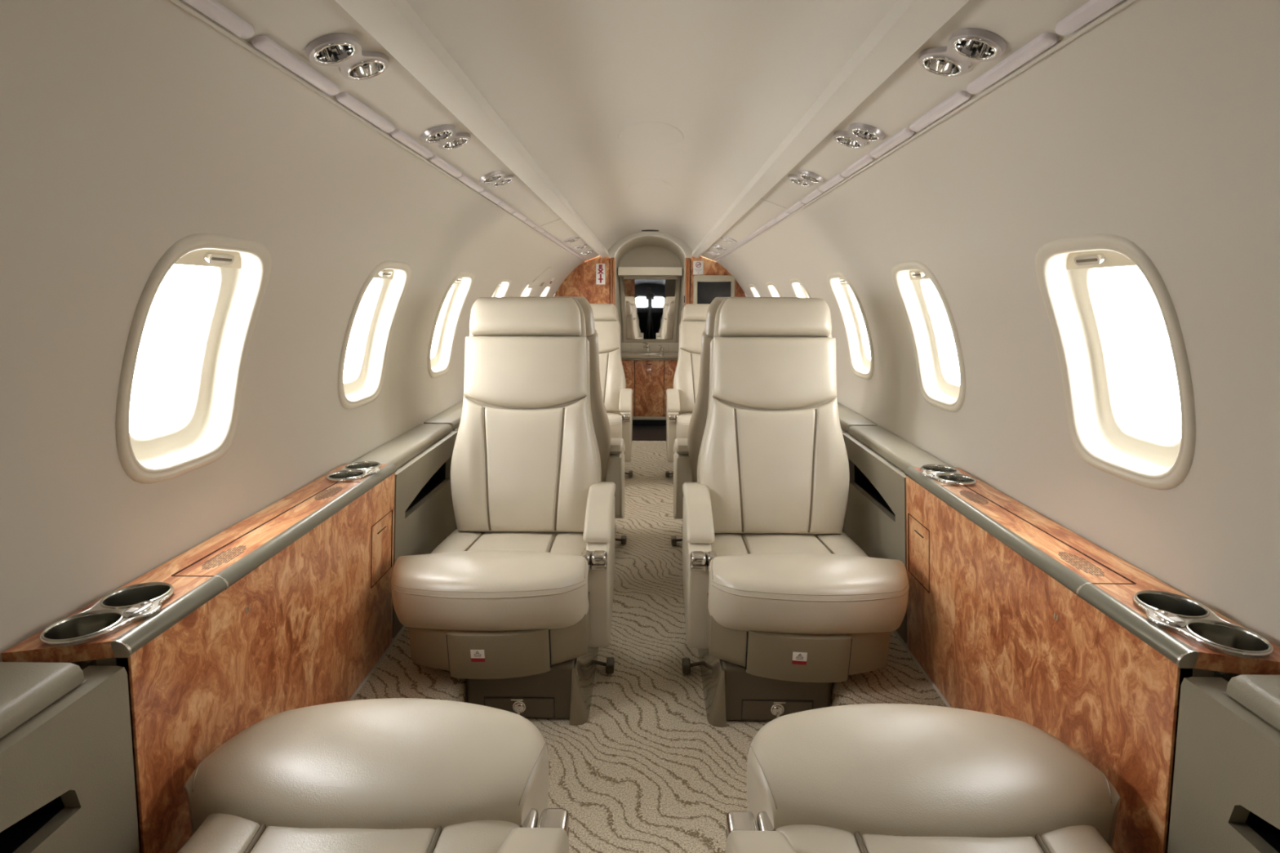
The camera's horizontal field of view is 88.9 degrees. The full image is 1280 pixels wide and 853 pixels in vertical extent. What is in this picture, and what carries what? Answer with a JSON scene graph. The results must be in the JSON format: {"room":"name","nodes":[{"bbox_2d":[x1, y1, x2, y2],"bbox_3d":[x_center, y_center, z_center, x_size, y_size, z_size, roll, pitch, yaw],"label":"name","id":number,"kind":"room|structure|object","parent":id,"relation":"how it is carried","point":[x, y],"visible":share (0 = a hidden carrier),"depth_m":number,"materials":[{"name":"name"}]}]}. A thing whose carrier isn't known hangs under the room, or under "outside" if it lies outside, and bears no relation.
{"room":"aircraft cabin","nodes":[
{"label":"aircraft cabin","id":0,"kind":"room"},
{"bbox_2d":[0,0,582,701],"bbox_3d":[-0.605,-0.059,2.200,0.306,1.372,5.560,0,11,1],"label":"wall","id":1,"kind":"structure","parent":0,"point":[130,130],"depth_m":0.90,"materials":[{"name":"beige plastic"}]},
{"bbox_2d":[0,662,139,852],"bbox_3d":[-0.709,0.625,0.293,0.126,0.496,1.144,0,11,1],"label":"side panel","id":2,"kind":"object","parent":1,"relation":"attached to","point":[67,775],"visible":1,"depth_m":0.75,"materials":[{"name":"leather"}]},
{"bbox_2d":[0,680,87,740],"bbox_3d":[-0.717,0.420,0.239,0.100,0.020,1.110,0,11,1],"label":"armrest","id":3,"kind":"object","parent":2,"relation":"attached to","point":[60,697],"depth_m":0.72,"materials":[{"name":"leather"}]},
{"bbox_2d":[82,665,119,680],"bbox_3d":[-0.665,0.309,0.796,0.038,0.019,0.032,0,11,1],"label":"shelf","id":4,"kind":"object","parent":2,"relation":"attached to","point":[91,673],"depth_m":0.79,"materials":[{"name":"leather"}]},
{"bbox_2d":[115,233,271,484],"bbox_3d":[-0.731,-0.113,1.076,0.172,0.390,0.296,0,11,1],"label":"window","id":5,"kind":"structure","parent":1,"relation":"in","point":[242,266],"depth_m":1.15,"materials":[{"name":"beige plastic"}]},
{"bbox_2d":[173,248,241,268],"bbox_3d":[-0.700,-0.275,1.043,0.024,0.035,0.219,0,11,1],"label":"shade","id":6,"kind":"object","parent":5,"relation":"attached to","point":[218,259],"depth_m":1.06,"materials":[{"name":"beige plastic"}]},
{"bbox_2d":[304,33,388,80],"bbox_3d":[-0.394,-0.503,0.883,0.066,0.041,0.141,2,11,9],"label":"light","id":7,"kind":"object","parent":1,"relation":"attached to","point":[343,51],"visible":0.92,"depth_m":0.87,"materials":[{"name":"silver metal"}]},
{"bbox_2d":[337,260,411,409],"bbox_3d":[-0.721,-0.246,1.754,0.172,0.388,0.296,0,11,1],"label":"window","id":8,"kind":"structure","parent":1,"relation":"in","point":[394,276],"depth_m":1.85,"materials":[{"name":"beige plastic"}]},
{"bbox_2d":[373,269,393,279],"bbox_3d":[-0.690,-0.409,1.721,0.024,0.034,0.219,0,11,1],"label":"shade","id":9,"kind":"object","parent":8,"relation":"attached to","point":[384,273],"depth_m":1.76,"materials":[{"name":"beige plastic"}]},
{"bbox_2d":[169,0,584,262],"bbox_3d":[-0.451,-0.699,2.050,0.012,0.079,5.520,0,11,1],"label":"trim","id":10,"kind":"structure","parent":1,"relation":"attached to","point":[181,3],"depth_m":0.92,"materials":[{"name":"beige plastic"}]},
{"bbox_2d":[182,0,586,261],"bbox_3d":[-0.428,-0.767,2.418,0.020,0.063,4.618,0,11,1],"label":"light strip","id":11,"kind":"object","parent":1,"relation":"attached to","point":[212,9],"visible":1,"depth_m":0.93,"materials":[{"name":"grey"}]},
{"bbox_2d":[349,423,457,639],"bbox_3d":[-0.683,0.287,1.989,0.126,0.496,0.560,0,11,1],"label":"ledge","id":12,"kind":"object","parent":1,"relation":"attached to","point":[421,455],"visible":0.61,"depth_m":1.92,"materials":[{"name":"leather"}]},
{"bbox_2d":[396,432,449,469],"bbox_3d":[-0.691,0.082,1.935,0.100,0.020,0.526,0,11,1],"label":"shelf","id":13,"kind":"object","parent":12,"relation":"attached to","point":[402,464],"depth_m":1.91,"materials":[{"name":"plastic"}]},
{"bbox_2d":[215,0,599,261],"bbox_3d":[-0.378,-0.726,2.043,0.145,0.121,5.520,0,11,1],"label":"overhead service panel","id":14,"kind":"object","parent":1,"relation":"attached to","point":[395,94],"depth_m":1.02,"materials":[{"name":"beige plastic"}]},
{"bbox_2d":[423,400,462,529],"bbox_3d":[-0.675,0.176,2.545,0.126,0.496,0.561,0,11,1],"label":"ledge","id":15,"kind":"object","parent":1,"relation":"attached to","point":[451,416],"visible":0.14,"depth_m":2.32,"materials":[{"name":"leather"}]},
{"bbox_2d":[420,124,470,149],"bbox_3d":[-0.387,-0.583,1.304,0.066,0.041,0.141,2,11,9],"label":"light","id":16,"kind":"object","parent":1,"relation":"attached to","point":[446,137],"visible":0.88,"depth_m":1.29,"materials":[{"name":"silver metal"}]},
{"bbox_2d":[426,271,474,377],"bbox_3d":[-0.710,-0.377,2.414,0.172,0.385,0.296,0,11,1],"label":"window","id":17,"kind":"structure","parent":1,"relation":"in","point":[439,364],"depth_m":2.51,"materials":[{"name":"beige plastic"}]},
{"bbox_2d":[479,170,514,186],"bbox_3d":[-0.381,-0.663,1.735,0.066,0.041,0.141,2,11,9],"label":"light","id":18,"kind":"object","parent":1,"relation":"attached to","point":[495,179],"visible":0.91,"depth_m":1.72,"materials":[{"name":"silver metal"}]},
{"bbox_2d":[489,277,511,297],"bbox_3d":[-0.700,-0.506,3.071,0.172,0.382,0.296,0,11,1],"label":"window","id":19,"kind":"structure","parent":1,"relation":"in","point":[502,287],"depth_m":3.14,"materials":[{"name":"glass"}]},
{"bbox_2d":[518,281,533,296],"bbox_3d":[-0.691,-0.630,3.699,0.172,0.379,0.296,0,11,1],"label":"window","id":20,"kind":"structure","parent":1,"relation":"in","point":[526,291],"depth_m":3.78,"materials":[{"name":"glass"}]},
{"bbox_2d":[527,266,557,288],"bbox_3d":[-0.577,-0.904,3.974,0.101,0.130,0.730,0,11,1],"label":"handle","id":21,"kind":"object","parent":1,"relation":"attached to","point":[546,277],"visible":1,"depth_m":3.91,"materials":[{"name":"beige"}]},
{"bbox_2d":[538,284,551,296],"bbox_3d":[-0.681,-0.758,4.346,0.172,0.377,0.296,0,11,1],"label":"window","id":22,"kind":"structure","parent":1,"relation":"in","point":[545,291],"depth_m":4.42,"materials":[{"name":"glass"}]},
{"bbox_2d":[540,217,569,233],"bbox_3d":[-0.363,-0.866,2.821,0.090,0.036,0.297,0,11,1],"label":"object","id":23,"kind":"structure","parent":1,"relation":"in","point":[558,224],"depth_m":2.81,"materials":[{"name":"beige plastic"}]},
{"bbox_2d":[563,236,579,243],"bbox_3d":[-0.355,-0.973,3.381,0.066,0.041,0.141,2,11,9],"label":"light","id":24,"kind":"object","parent":1,"relation":"attached to","point":[572,239],"visible":0.71,"depth_m":3.37,"materials":[{"name":"silver metal"}]},
{"bbox_2d":[573,244,586,249],"bbox_3d":[-0.349,-1.053,3.803,0.066,0.041,0.141,2,11,9],"label":"light","id":25,"kind":"object","parent":1,"relation":"attached to","point":[582,246],"visible":0.6,"depth_m":3.77,"materials":[{"name":"silver metal"}]},
{"bbox_2d":[580,249,593,254],"bbox_3d":[-0.343,-1.129,4.206,0.066,0.041,0.141,2,11,9],"label":"light","id":26,"kind":"object","parent":1,"relation":"attached to","point":[588,251],"visible":0.69,"depth_m":4.18,"materials":[{"name":"silver metal"}]},
{"bbox_2d":[352,626,466,702],"bbox_3d":[-0.588,0.576,2.169,0.328,0.140,5.250,0,11,1],"label":"floor","id":27,"kind":"structure","parent":0,"point":[397,676],"depth_m":1.59,"materials":[{"name":"carpet"}]},
{"bbox_2d":[0,461,396,852],"bbox_3d":[-0.692,0.425,1.267,0.132,0.517,0.898,0,11,1],"label":"console","id":28,"kind":"object","parent":27,"relation":"on","point":[288,606],"visible":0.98,"depth_m":1.06,"materials":[{"name":"brown wood"}]},
{"bbox_2d":[202,545,246,568],"bbox_3d":[-0.680,0.214,1.068,0.036,0.001,0.098,0,11,1],"label":"speaker grille","id":29,"kind":"object","parent":28,"relation":"attached to","point":[225,556],"depth_m":1.07,"materials":[{"name":"brown"}]},
{"bbox_2d":[314,486,342,500],"bbox_3d":[-0.675,0.145,1.414,0.036,0.001,0.098,0,11,1],"label":"speaker grille","id":30,"kind":"object","parent":28,"relation":"attached to","point":[326,493],"depth_m":1.41,"materials":[{"name":"brown"}]},
{"bbox_2d":[526,425,768,852],"bbox_3d":[0.024,0.684,1.911,1.700,0.030,8.520,0,11,1],"label":"floor","id":31,"kind":"structure","parent":0,"point":[647,771],"depth_m":1.58,"materials":[{"name":"carpet"}]},
{"bbox_2d":[177,697,569,852],"bbox_3d":[-0.361,0.565,0.540,0.536,0.740,1.108,0,11,1],"label":"seat","id":32,"kind":"object","parent":31,"relation":"on","point":[393,775],"visible":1,"depth_m":0.88,"materials":[{"name":"leather"}]},
{"bbox_2d":[177,813,519,852],"bbox_3d":[-0.373,0.570,0.759,0.432,0.090,0.335,0,11,1],"label":"seat cushion","id":33,"kind":"object","parent":32,"relation":"on","point":[217,833],"depth_m":0.83,"materials":[{"name":"leather"}]},
{"bbox_2d":[390,297,615,725],"bbox_3d":[-0.327,0.171,1.779,0.526,1.027,0.710,2,11,8],"label":"seat","id":34,"kind":"object","parent":31,"relation":"on","point":[516,603],"visible":1,"depth_m":1.81,"materials":[{"name":"beige leather"}]},
{"bbox_2d":[431,528,586,555],"bbox_3d":[-0.357,0.361,1.809,0.432,0.090,0.335,0,11,1],"label":"seat cushion","id":35,"kind":"object","parent":34,"relation":"on","point":[566,541],"depth_m":1.83,"materials":[{"name":"leather"}]},
{"bbox_2d":[450,395,598,532],"bbox_3d":[-0.340,0.109,1.913,0.434,0.400,0.073,0,-1,1],"label":"cushion","id":36,"kind":"object","parent":34,"relation":"on","point":[519,464],"depth_m":1.89,"materials":[{"name":"leather"}]},
{"bbox_2d":[463,336,586,408],"bbox_3d":[-0.339,-0.160,1.925,0.364,0.212,0.059,0,-1,1],"label":"cushion","id":37,"kind":"object","parent":34,"relation":"on","point":[500,371],"depth_m":1.90,"materials":[{"name":"leather"}]},
{"bbox_2d":[502,296,626,544],"bbox_3d":[-0.314,0.003,2.614,0.526,1.029,0.701,-1,11,-6],"label":"seat","id":38,"kind":"object","parent":31,"relation":"on","point":[611,451],"visible":0.2,"depth_m":2.37,"materials":[{"name":"leather"}]},
{"bbox_2d":[590,303,632,477],"bbox_3d":[-0.310,-0.213,3.807,0.536,0.985,0.824,0,11,1],"label":"seat","id":39,"kind":"object","parent":31,"relation":"on","point":[617,399],"visible":0.31,"depth_m":3.90,"materials":[{"name":"leather"}]},
{"bbox_2d":[594,320,619,353],"bbox_3d":[-0.307,-0.544,3.989,0.364,0.212,0.059,0,-13,1],"label":"cushion","id":40,"kind":"object","parent":39,"relation":"on","point":[608,331],"depth_m":3.96,"materials":[{"name":"leather"}]},
{"bbox_2d":[599,348,624,412],"bbox_3d":[-0.310,-0.284,3.920,0.434,0.400,0.073,0,-13,1],"label":"cushion","id":41,"kind":"object","parent":39,"relation":"on","point":[611,366],"depth_m":3.90,"materials":[{"name":"leather"}]},
{"bbox_2d":[620,342,679,425],"bbox_3d":[0.079,-0.359,5.415,0.510,0.644,0.455,0,11,1],"label":"vanity cabinet","id":42,"kind":"object","parent":31,"relation":"on","point":[649,375],"visible":0.66,"depth_m":5.24,"materials":[{"name":"brown wood"}]},
{"bbox_2d":[620,351,678,359],"bbox_3d":[0.079,-0.581,5.354,0.508,0.031,0.410,0,11,1],"label":"countertop","id":43,"kind":"structure","parent":42,"relation":"on","point":[625,354],"depth_m":5.21,"materials":[{"name":"stone"}]},
{"bbox_2d":[641,342,650,352],"bbox_3d":[0.044,-0.664,5.446,0.044,0.095,0.117,9,14,37],"label":"faucet","id":44,"kind":"object","parent":43,"relation":"on","point":[647,346],"visible":1,"depth_m":5.46,"materials":[{"name":"silver metal"}]},
{"bbox_2d":[636,353,663,355],"bbox_3d":[0.084,-0.560,5.353,0.230,0.068,0.170,0,11,1],"label":"basin","id":45,"kind":"object","parent":43,"relation":"in","point":[637,353],"depth_m":5.42,"materials":[{"name":"silver metal"}]},
{"bbox_2d":[657,345,663,352],"bbox_3d":[0.174,-0.653,5.474,0.050,0.064,0.044,0,11,1],"label":"soap dispenser","id":46,"kind":"object","parent":43,"relation":"on","point":[660,348],"visible":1,"depth_m":5.46,"materials":[{"name":"silver metal"}]},
{"bbox_2d":[665,303,710,477],"bbox_3d":[0.421,-0.209,3.796,0.536,0.985,0.824,0,11,1],"label":"seat","id":47,"kind":"object","parent":31,"relation":"on","point":[681,399],"visible":0.33,"depth_m":3.89,"materials":[{"name":"leather"}]},
{"bbox_2d":[674,348,700,412],"bbox_3d":[0.424,-0.281,3.909,0.434,0.400,0.073,0,-13,1],"label":"cushion","id":48,"kind":"object","parent":47,"relation":"on","point":[686,375],"depth_m":3.89,"materials":[{"name":"leather"}]},
{"bbox_2d":[680,320,706,353],"bbox_3d":[0.426,-0.541,3.978,0.364,0.212,0.059,0,-13,1],"label":"cushion","id":49,"kind":"object","parent":47,"relation":"on","point":[691,331],"depth_m":3.96,"materials":[{"name":"leather"}]},
{"bbox_2d":[671,297,799,545],"bbox_3d":[0.389,0.007,2.604,0.526,1.029,0.701,2,11,8],"label":"seat","id":50,"kind":"object","parent":31,"relation":"on","point":[686,451],"visible":0.2,"depth_m":2.37,"materials":[{"name":"leather"}]},
{"bbox_2d":[681,297,909,727],"bbox_3d":[0.376,0.174,1.769,0.526,1.027,0.710,-1,11,-6],"label":"seat","id":51,"kind":"object","parent":31,"relation":"on","point":[781,606],"visible":1,"depth_m":1.81,"materials":[{"name":"beige leather"}]},
{"bbox_2d":[711,337,836,409],"bbox_3d":[0.395,-0.156,1.914,0.364,0.212,0.059,0,-1,1],"label":"cushion","id":52,"kind":"object","parent":51,"relation":"on","point":[748,373],"depth_m":1.89,"materials":[{"name":"leather"}]},
{"bbox_2d":[699,396,849,533],"bbox_3d":[0.394,0.113,1.902,0.434,0.400,0.073,0,-1,1],"label":"cushion","id":53,"kind":"object","parent":51,"relation":"on","point":[768,464],"depth_m":1.88,"materials":[{"name":"leather"}]},
{"bbox_2d":[711,532,867,556],"bbox_3d":[0.405,0.365,1.798,0.432,0.090,0.335,0,11,1],"label":"seat cushion","id":54,"kind":"object","parent":51,"relation":"on","point":[725,544],"depth_m":1.82,"materials":[{"name":"leather"}]},
{"bbox_2d":[725,703,1120,852],"bbox_3d":[0.371,0.568,0.529,0.536,0.740,1.108,0,11,1],"label":"seat","id":55,"kind":"object","parent":31,"relation":"on","point":[864,778],"visible":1,"depth_m":0.87,"materials":[{"name":"leather"}]},
{"bbox_2d":[776,824,1115,852],"bbox_3d":[0.389,0.574,0.749,0.432,0.090,0.335,0,11,1],"label":"seat cushion","id":56,"kind":"object","parent":55,"relation":"on","point":[803,838],"depth_m":0.82,"materials":[{"name":"leather"}]},
{"bbox_2d":[554,255,746,306],"bbox_3d":[0.073,-0.602,4.893,1.570,1.325,0.030,0,11,1],"label":"wall","id":57,"kind":"structure","parent":0,"point":[581,282],"depth_m":4.79,"materials":[{"name":"brown wood"}]},
{"bbox_2d":[335,0,608,257],"bbox_3d":[-0.293,-0.740,2.039,0.048,0.106,5.520,0,11,1],"label":"trim","id":58,"kind":"structure","parent":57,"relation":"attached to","point":[395,24],"depth_m":1.04,"materials":[{"name":"beige plastic"}]},
{"bbox_2d":[595,263,605,284],"bbox_3d":[-0.288,-1.117,4.777,0.072,0.150,0.006,0,11,1],"label":"exit sign","id":59,"kind":"object","parent":57,"relation":"attached to","point":[600,268],"visible":1,"depth_m":4.78,"materials":[{"name":"white"}]},
{"bbox_2d":[610,257,612,303],"bbox_3d":[-0.210,-0.600,4.879,0.014,1.286,0.012,0,11,1],"label":"trim","id":60,"kind":"structure","parent":57,"relation":"attached to","point":[611,258],"depth_m":4.78,"materials":[{"name":"brown wood"}]},
{"bbox_2d":[613,257,614,305],"bbox_3d":[-0.192,-0.600,4.876,0.014,1.286,0.016,0,11,1],"label":"trim","id":61,"kind":"structure","parent":57,"relation":"attached to","point":[613,258],"depth_m":4.78,"materials":[{"name":"brown wood"}]},
{"bbox_2d":[607,231,693,260],"bbox_3d":[0.074,-1.306,4.735,0.666,0.219,0.008,0,11,1],"label":"trim","id":62,"kind":"structure","parent":57,"relation":"attached to","point":[612,251],"depth_m":4.73,"materials":[{"name":"beige"}]},
{"bbox_2d":[684,257,687,305],"bbox_3d":[0.338,-0.597,4.869,0.014,1.286,0.016,0,11,1],"label":"trim","id":63,"kind":"structure","parent":57,"relation":"attached to","point":[686,276],"depth_m":4.77,"materials":[{"name":"brown wood"}]},
{"bbox_2d":[687,257,689,303],"bbox_3d":[0.356,-0.597,4.870,0.014,1.286,0.012,0,11,1],"label":"trim","id":64,"kind":"structure","parent":57,"relation":"attached to","point":[688,277],"depth_m":4.78,"materials":[{"name":"brown wood"}]},
{"bbox_2d":[689,260,690,303],"bbox_3d":[0.367,-0.595,4.873,0.005,1.280,0.008,0,11,1],"label":"trim","id":65,"kind":"structure","parent":57,"relation":"attached to","point":[690,260],"depth_m":4.78,"materials":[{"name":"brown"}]},
{"bbox_2d":[693,260,703,274],"bbox_3d":[0.426,-1.159,4.757,0.074,0.098,0.007,0,11,1],"label":"no smoking sign","id":66,"kind":"object","parent":57,"relation":"attached to","point":[698,265],"visible":1,"depth_m":4.75,"materials":[{"name":"white"}]},
{"bbox_2d":[693,275,735,303],"bbox_3d":[0.541,-0.951,4.782,0.300,0.306,0.036,0,11,1],"label":"monitor","id":67,"kind":"object","parent":57,"relation":"attached to","point":[706,288],"visible":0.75,"depth_m":4.76,"materials":[{"name":"beige"}]},
{"bbox_2d":[691,0,968,257],"bbox_3d":[0.358,-0.737,2.030,0.048,0.106,5.520,0,11,1],"label":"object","id":68,"kind":"structure","parent":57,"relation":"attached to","point":[908,24],"depth_m":1.03,"materials":[{"name":"beige plastic"}]},
{"bbox_2d":[619,245,680,342],"bbox_3d":[0.084,-0.821,5.571,0.600,1.490,0.030,0,11,1],"label":"wall","id":69,"kind":"structure","parent":0,"point":[646,255],"depth_m":5.44,"materials":[{"name":"beige"}]},
{"bbox_2d":[619,276,679,342],"bbox_3d":[0.083,-0.984,5.496,0.504,0.546,0.028,0,11,1],"label":"wall mirror","id":70,"kind":"object","parent":69,"relation":"attached to","point":[650,306],"visible":0.98,"depth_m":5.50,"materials":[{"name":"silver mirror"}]},
{"bbox_2d":[620,342,679,351],"bbox_3d":[0.083,-0.675,5.553,0.508,0.077,0.012,0,11,1],"label":"backsplash","id":71,"kind":"structure","parent":69,"relation":"attached to","point":[624,347],"depth_m":5.55,"materials":[{"name":"beige"}]},
{"bbox_2d":[617,266,682,278],"bbox_3d":[0.083,-1.262,5.350,0.516,0.082,0.228,0,11,1],"label":"header","id":72,"kind":"object","parent":69,"relation":"attached to","point":[627,272],"visible":1,"depth_m":5.24,"materials":[{"name":"beige"}]},
{"bbox_2d":[614,235,685,322],"bbox_3d":[0.078,-0.744,5.217,0.555,1.478,0.716,0,11,1],"label":"archway","id":73,"kind":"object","parent":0,"point":[639,242],"depth_m":5.26,"materials":[{"name":"beige"}]},
{"bbox_2d":[406,0,897,250],"bbox_3d":[0.033,-0.820,2.018,0.670,0.223,5.520,0,11,1],"label":"ceiling","id":74,"kind":"structure","parent":0,"point":[566,77],"depth_m":1.38,"materials":[{"name":"beige"}]},
{"bbox_2d":[641,229,658,231],"bbox_3d":[0.072,-1.391,4.616,0.122,0.018,0.025,0,11,1],"label":"ceiling vent","id":75,"kind":"object","parent":74,"relation":"in","point":[649,230],"visible":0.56,"depth_m":4.61,"materials":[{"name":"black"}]},
{"bbox_2d":[617,120,683,146],"bbox_3d":[0.033,-0.897,2.013,0.204,0.014,0.300,0,11,1],"label":"access cover","id":76,"kind":"object","parent":74,"relation":"attached to","point":[648,133],"visible":1,"depth_m":2.00,"materials":[{"name":"beige"}]},
{"bbox_2d":[628,178,672,191],"bbox_3d":[0.046,-1.060,2.878,0.196,0.013,0.300,0,11,1],"label":"access cover","id":77,"kind":"object","parent":74,"relation":"attached to","point":[647,184],"visible":1,"depth_m":2.86,"materials":[{"name":"beige"}]},
{"bbox_2d":[830,631,946,706],"bbox_3d":[0.644,0.582,2.151,0.328,0.140,5.250,0,11,1],"label":"floor","id":78,"kind":"structure","parent":0,"point":[901,681],"depth_m":1.58,"materials":[{"name":"carpet"}]},
{"bbox_2d":[904,464,1279,852],"bbox_3d":[0.724,0.432,1.247,0.132,0.517,0.898,0,11,1],"label":"console","id":79,"kind":"object","parent":78,"relation":"on","point":[1012,612],"visible":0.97,"depth_m":1.05,"materials":[{"name":"brown wood"}]},
{"bbox_2d":[960,490,988,504],"bbox_3d":[0.713,0.152,1.394,0.036,0.001,0.098,0,11,1],"label":"speaker grille","id":80,"kind":"object","parent":79,"relation":"attached to","point":[971,497],"depth_m":1.39,"materials":[{"name":"brown"}]},
{"bbox_2d":[1057,551,1103,576],"bbox_3d":[0.708,0.221,1.048,0.036,0.001,0.098,0,11,1],"label":"speaker grille","id":81,"kind":"object","parent":79,"relation":"attached to","point":[1082,564],"depth_m":1.05,"materials":[{"name":"brown"}]},
{"bbox_2d":[717,0,1279,707],"bbox_3d":[0.668,-0.053,2.182,0.306,1.372,5.560,0,11,1],"label":"wall","id":82,"kind":"structure","parent":0,"point":[1156,127],"depth_m":0.93,"materials":[{"name":"beige plastic"}]},
{"bbox_2d":[706,250,719,255],"bbox_3d":[0.474,-1.130,4.224,0.066,0.041,0.141,-1,11,-7],"label":"light","id":83,"kind":"object","parent":82,"relation":"attached to","point":[712,252],"visible":0.68,"depth_m":4.21,"materials":[{"name":"silver metal"}]},
{"bbox_2d":[712,244,727,250],"bbox_3d":[0.468,-1.054,3.821,0.066,0.041,0.141,-1,11,-7],"label":"light","id":84,"kind":"object","parent":82,"relation":"attached to","point":[717,246],"visible":0.75,"depth_m":3.80,"materials":[{"name":"silver metal"}]},
{"bbox_2d":[720,236,737,243],"bbox_3d":[0.462,-0.973,3.389,0.066,0.041,0.141,-1,11,-7],"label":"light","id":85,"kind":"object","parent":82,"relation":"attached to","point":[728,240],"visible":0.79,"depth_m":3.37,"materials":[{"name":"silver metal"}]},
{"bbox_2d":[748,284,761,297],"bbox_3d":[0.812,-0.751,4.325,0.172,0.377,0.296,0,11,1],"label":"window","id":86,"kind":"structure","parent":82,"relation":"in","point":[755,292],"depth_m":4.40,"materials":[{"name":"glass"}]},
{"bbox_2d":[747,198,786,219],"bbox_3d":[0.445,-0.768,2.308,0.090,0.036,0.297,0,11,1],"label":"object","id":87,"kind":"structure","parent":82,"relation":"in","point":[764,208],"depth_m":2.29,"materials":[{"name":"beige plastic"}]},
{"bbox_2d":[765,281,782,297],"bbox_3d":[0.802,-0.623,3.678,0.172,0.379,0.296,0,11,1],"label":"window","id":88,"kind":"structure","parent":82,"relation":"in","point":[772,289],"depth_m":3.75,"materials":[{"name":"glass"}]},
{"bbox_2d":[789,278,811,297],"bbox_3d":[0.793,-0.499,3.050,0.172,0.382,0.296,0,11,1],"label":"window","id":89,"kind":"structure","parent":82,"relation":"in","point":[799,290],"depth_m":3.12,"materials":[{"name":"glass"}]},
{"bbox_2d":[787,170,823,186],"bbox_3d":[0.436,-0.659,1.721,0.066,0.041,0.141,-1,11,-7],"label":"light","id":90,"kind":"object","parent":82,"relation":"attached to","point":[803,178],"visible":0.87,"depth_m":1.71,"materials":[{"name":"silver metal"}]},
{"bbox_2d":[826,271,874,379],"bbox_3d":[0.783,-0.369,2.393,0.172,0.385,0.296,0,11,1],"label":"window","id":91,"kind":"structure","parent":82,"relation":"in","point":[861,366],"depth_m":2.49,"materials":[{"name":"beige plastic"}]},
{"bbox_2d":[837,402,876,533],"bbox_3d":[0.745,0.183,2.524,0.126,0.496,0.561,0,11,1],"label":"ledge","id":92,"kind":"object","parent":82,"relation":"attached to","point":[848,418],"visible":0.1,"depth_m":2.29,"materials":[{"name":"leather"}]},
{"bbox_2d":[833,123,884,148],"bbox_3d":[0.430,-0.577,1.286,0.066,0.041,0.141,-1,11,-7],"label":"light","id":93,"kind":"object","parent":82,"relation":"attached to","point":[857,135],"visible":0.91,"depth_m":1.27,"materials":[{"name":"silver metal"}]},
{"bbox_2d":[700,0,1089,260],"bbox_3d":[0.443,-0.722,2.032,0.145,0.121,5.520,0,11,1],"label":"overhead service panel","id":94,"kind":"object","parent":82,"relation":"attached to","point":[911,91],"depth_m":1.02,"materials":[{"name":"beige plastic"}]},
{"bbox_2d":[842,426,953,644],"bbox_3d":[0.737,0.294,1.969,0.126,0.496,0.560,0,11,1],"label":"side panel","id":95,"kind":"object","parent":82,"relation":"attached to","point":[875,519],"visible":0.61,"depth_m":1.90,"materials":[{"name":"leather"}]},
{"bbox_2d":[850,435,904,472],"bbox_3d":[0.745,0.088,1.914,0.100,0.020,0.526,0,11,1],"label":"armrest","id":96,"kind":"object","parent":95,"relation":"attached to","point":[895,464],"depth_m":1.88,"materials":[{"name":"leather"}]},
{"bbox_2d":[714,0,1123,261],"bbox_3d":[0.504,-0.762,2.404,0.020,0.063,4.618,0,11,1],"label":"light strip","id":97,"kind":"object","parent":82,"relation":"attached to","point":[1092,9],"visible":1,"depth_m":0.93,"materials":[{"name":"grey"}]},
{"bbox_2d":[715,0,1136,262],"bbox_3d":[0.516,-0.694,2.036,0.012,0.079,5.520,0,11,1],"label":"trim","id":98,"kind":"structure","parent":82,"relation":"attached to","point":[1124,3],"depth_m":0.91,"materials":[{"name":"beige plastic"}]},
{"bbox_2d":[891,261,965,412],"bbox_3d":[0.773,-0.239,1.732,0.172,0.388,0.296,0,11,1],"label":"window","id":99,"kind":"structure","parent":82,"relation":"in","point":[908,277],"depth_m":1.82,"materials":[{"name":"beige plastic"}]},
{"bbox_2d":[909,269,929,279],"bbox_3d":[0.743,-0.402,1.700,0.024,0.034,0.219,0,11,1],"label":"shade","id":100,"kind":"object","parent":99,"relation":"attached to","point":[914,274],"depth_m":1.74,"materials":[{"name":"beige plastic"}]},
{"bbox_2d":[918,27,1006,76],"bbox_3d":[0.423,-0.498,0.863,0.066,0.041,0.141,-1,11,-7],"label":"light","id":101,"kind":"object","parent":82,"relation":"attached to","point":[965,46],"visible":0.89,"depth_m":0.85,"materials":[{"name":"silver metal"}]},
{"bbox_2d":[1035,233,1195,489],"bbox_3d":[0.762,-0.105,1.054,0.172,0.390,0.296,0,11,1],"label":"window","id":102,"kind":"structure","parent":82,"relation":"in","point":[1064,267],"depth_m":1.12,"materials":[{"name":"beige plastic"}]},
{"bbox_2d":[1066,249,1135,269],"bbox_3d":[0.733,-0.268,1.022,0.024,0.035,0.219,0,11,1],"label":"shade","id":103,"kind":"object","parent":102,"relation":"attached to","point":[1088,260],"depth_m":1.04,"materials":[{"name":"beige plastic"}]},
{"bbox_2d":[1167,675,1279,852],"bbox_3d":[0.711,0.632,0.272,0.126,0.496,1.144,0,11,1],"label":"side panel","id":104,"kind":"object","parent":82,"relation":"attached to","point":[1225,798],"visible":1,"depth_m":0.74,"materials":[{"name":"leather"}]},
{"bbox_2d":[1189,676,1228,693],"bbox_3d":[0.685,0.316,0.776,0.038,0.019,0.032,0,11,1],"label":"shelf","id":105,"kind":"object","parent":104,"relation":"attached to","point":[1197,684],"depth_m":0.77,"materials":[{"name":"leather"}]},
{"bbox_2d":[1222,692,1279,732],"bbox_3d":[0.719,0.427,0.218,0.100,0.020,1.110,0,11,1],"label":"armrest","id":106,"kind":"object","parent":104,"relation":"attached to","point":[1239,702],"depth_m":0.72,"materials":[{"name":"leather"}]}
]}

